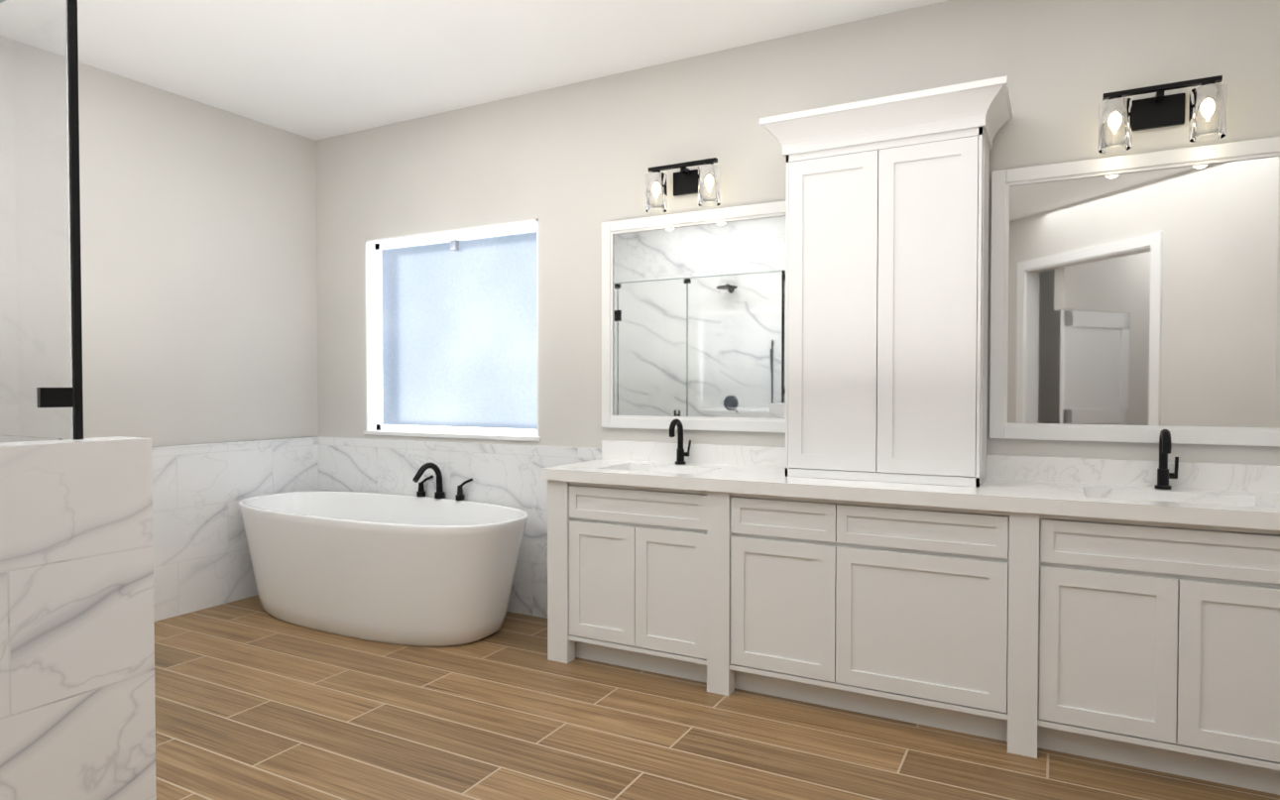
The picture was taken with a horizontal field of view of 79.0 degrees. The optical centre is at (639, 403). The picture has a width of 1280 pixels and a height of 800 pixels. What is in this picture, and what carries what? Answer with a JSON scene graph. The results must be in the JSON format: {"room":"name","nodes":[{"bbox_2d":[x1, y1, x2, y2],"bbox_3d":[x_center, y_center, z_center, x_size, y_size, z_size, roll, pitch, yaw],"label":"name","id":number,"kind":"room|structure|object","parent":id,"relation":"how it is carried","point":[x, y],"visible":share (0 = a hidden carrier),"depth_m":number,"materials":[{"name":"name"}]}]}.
{"room":"bathroom","nodes":[
{"label":"bathroom","id":0,"kind":"room"},
{"bbox_2d":[78,61,318,447],"bbox_3d":[-3.127,-0.255,3.659,0.150,2.960,3.700,1,1,28],"label":"wall","id":1,"kind":"structure","parent":0,"point":[198,271],"depth_m":4.49,"materials":[{"name":"paint"}]},
{"bbox_2d":[151,436,318,621],"bbox_3d":[-2.700,0.728,4.291,0.019,0.970,2.185,1,1,28],"label":"wainscot","id":2,"kind":"structure","parent":1,"relation":"attached to","point":[201,553],"depth_m":4.59,"materials":[{"name":"stone"}]},
{"bbox_2d":[77,0,946,140],"bbox_3d":[-0.059,-1.710,-0.214,9.200,0.100,7.850,1,1,28],"label":"ceiling","id":3,"kind":"structure","parent":0,"point":[315,69],"depth_m":3.76,"materials":[{"name":"paint"}]},
{"bbox_2d":[154,594,1279,799],"bbox_3d":[-0.059,1.349,-0.154,9.200,0.100,7.850,1,1,28],"label":"floor","id":4,"kind":"structure","parent":0,"point":[254,700],"depth_m":2.88,"materials":[{"name":"brown wood"}]},
{"bbox_2d":[0,436,156,799],"bbox_3d":[-1.494,0.680,1.460,0.150,1.175,1.050,1,1,28],"label":"wall","id":5,"kind":"structure","parent":4,"relation":"on","point":[77,712],"depth_m":1.74,"materials":[{"name":"stone"}]},
{"bbox_2d":[237,491,528,646],"bbox_3d":[-1.489,0.896,4.390,1.940,0.630,0.830,1,1,28],"label":"bathtub","id":6,"kind":"object","parent":4,"relation":"on","point":[406,570],"visible":1,"depth_m":3.97,"materials":[{"name":"white ceramic"}]},
{"bbox_2d":[412,462,472,500],"bbox_3d":[-1.225,0.464,4.590,0.420,0.222,0.245,1,1,28],"label":"tub filler","id":7,"kind":"object","parent":6,"relation":"on","point":[439,493],"visible":0.98,"depth_m":4.65,"materials":[{"name":"black metal"}]},
{"bbox_2d":[547,467,1279,795],"bbox_3d":[0.997,0.802,3.237,2.969,0.862,0.556,1,1,28],"label":"bathroom vanity","id":8,"kind":"object","parent":4,"relation":"on","point":[1118,611],"depth_m":2.87,"materials":[{"name":"white wood"}]},
{"bbox_2d":[541,460,1279,531],"bbox_3d":[0.984,0.344,3.225,2.989,0.053,0.579,1,1,28],"label":"countertop","id":9,"kind":"structure","parent":8,"relation":"on","point":[1202,507],"depth_m":2.91,"materials":[{"name":"white stone"}]},
{"bbox_2d":[632,467,640,471],"bbox_3d":[0.095,0.415,3.695,0.544,0.131,0.344,1,1,28],"label":"sink","id":10,"kind":"object","parent":9,"relation":"in","point":[634,469],"depth_m":3.93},
{"bbox_2d":[668,418,691,465],"bbox_3d":[0.192,0.191,3.844,0.078,0.229,0.141,1,1,28],"label":"faucet","id":11,"kind":"object","parent":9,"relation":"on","point":[680,453],"visible":0.98,"depth_m":3.87,"materials":[{"name":"black metal"}]},
{"bbox_2d":[759,75,1013,486],"bbox_3d":[1.020,-0.443,3.254,0.946,1.519,0.419,1,1,28],"label":"cabinet","id":12,"kind":"object","parent":9,"relation":"on","point":[886,251],"visible":0.98,"depth_m":3.12,"materials":[{"name":"white wood"}]},
{"bbox_2d":[1154,429,1178,489],"bbox_3d":[1.965,0.209,2.887,0.078,0.229,0.141,1,1,28],"label":"faucet","id":13,"kind":"object","parent":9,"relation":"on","point":[1164,475],"visible":1,"depth_m":2.92,"materials":[{"name":"black metal"}]},
{"bbox_2d":[315,0,1279,465],"bbox_3d":[0.625,-0.258,3.821,6.600,2.960,0.150,1,1,28],"label":"wall","id":14,"kind":"structure","parent":0,"point":[569,165],"depth_m":3.89,"materials":[{"name":"paint"}]},
{"bbox_2d":[363,218,540,441],"bbox_3d":[-1.142,-0.419,4.765,1.390,1.255,0.162,1,1,28],"label":"window","id":15,"kind":"structure","parent":14,"relation":"in","point":[451,333],"depth_m":4.79,"materials":[{"name":"white"}]},
{"bbox_2d":[317,436,601,618],"bbox_3d":[-1.194,0.719,4.728,2.255,0.970,0.015,1,1,28],"label":"wainscot","id":16,"kind":"structure","parent":14,"relation":"attached to","point":[508,475],"depth_m":4.58,"materials":[{"name":"stone"}]},
{"bbox_2d":[645,157,720,213],"bbox_3d":[0.216,-1.078,3.858,0.402,0.217,0.144,1,1,28],"label":"sconce","id":17,"kind":"object","parent":14,"relation":"attached to","point":[703,180],"visible":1,"depth_m":3.86,"materials":[{"name":"black"}]},
{"bbox_2d":[601,200,786,432],"bbox_3d":[0.288,-0.412,3.898,1.110,1.095,0.028,1,1,28],"label":"mirror","id":18,"kind":"object","parent":14,"relation":"attached to","point":[693,320],"visible":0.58,"depth_m":3.90,"materials":[{"name":"white mirror"}]},
{"bbox_2d":[600,440,1279,491],"bbox_3d":[1.116,0.264,3.468,2.989,0.099,0.022,1,1,28],"label":"backsplash","id":19,"kind":"structure","parent":14,"relation":"attached to","point":[1229,477],"depth_m":3.14,"materials":[{"name":"white stone"}]},
{"bbox_2d":[989,136,1279,446],"bbox_3d":[1.938,-0.405,3.007,1.060,1.115,0.028,1,1,28],"label":"mirror","id":20,"kind":"object","parent":14,"relation":"attached to","point":[1134,297],"visible":0.96,"depth_m":3.01,"materials":[{"name":"white mirror"}]},
{"bbox_2d":[1097,75,1227,153],"bbox_3d":[1.954,-1.079,2.920,0.402,0.217,0.144,1,1,28],"label":"sconce","id":21,"kind":"object","parent":14,"relation":"attached to","point":[1121,117],"visible":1,"depth_m":2.92,"materials":[{"name":"black"}]},
{"bbox_3d":[-3.200,-0.198,0.744,2.490,2.960,1.800,1,1,28],"label":"wall","id":22,"kind":"structure","parent":0,"visible":0},
{"bbox_2d":[0,0,83,444],"bbox_3d":[-2.556,0.078,1.991,2.408,2.168,0.961,1,1,28],"label":"glass","id":23,"kind":"object","parent":22,"relation":"attached to","point":[41,364],"visible":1,"depth_m":1.73,"materials":[{"name":"clear"}]}
]}

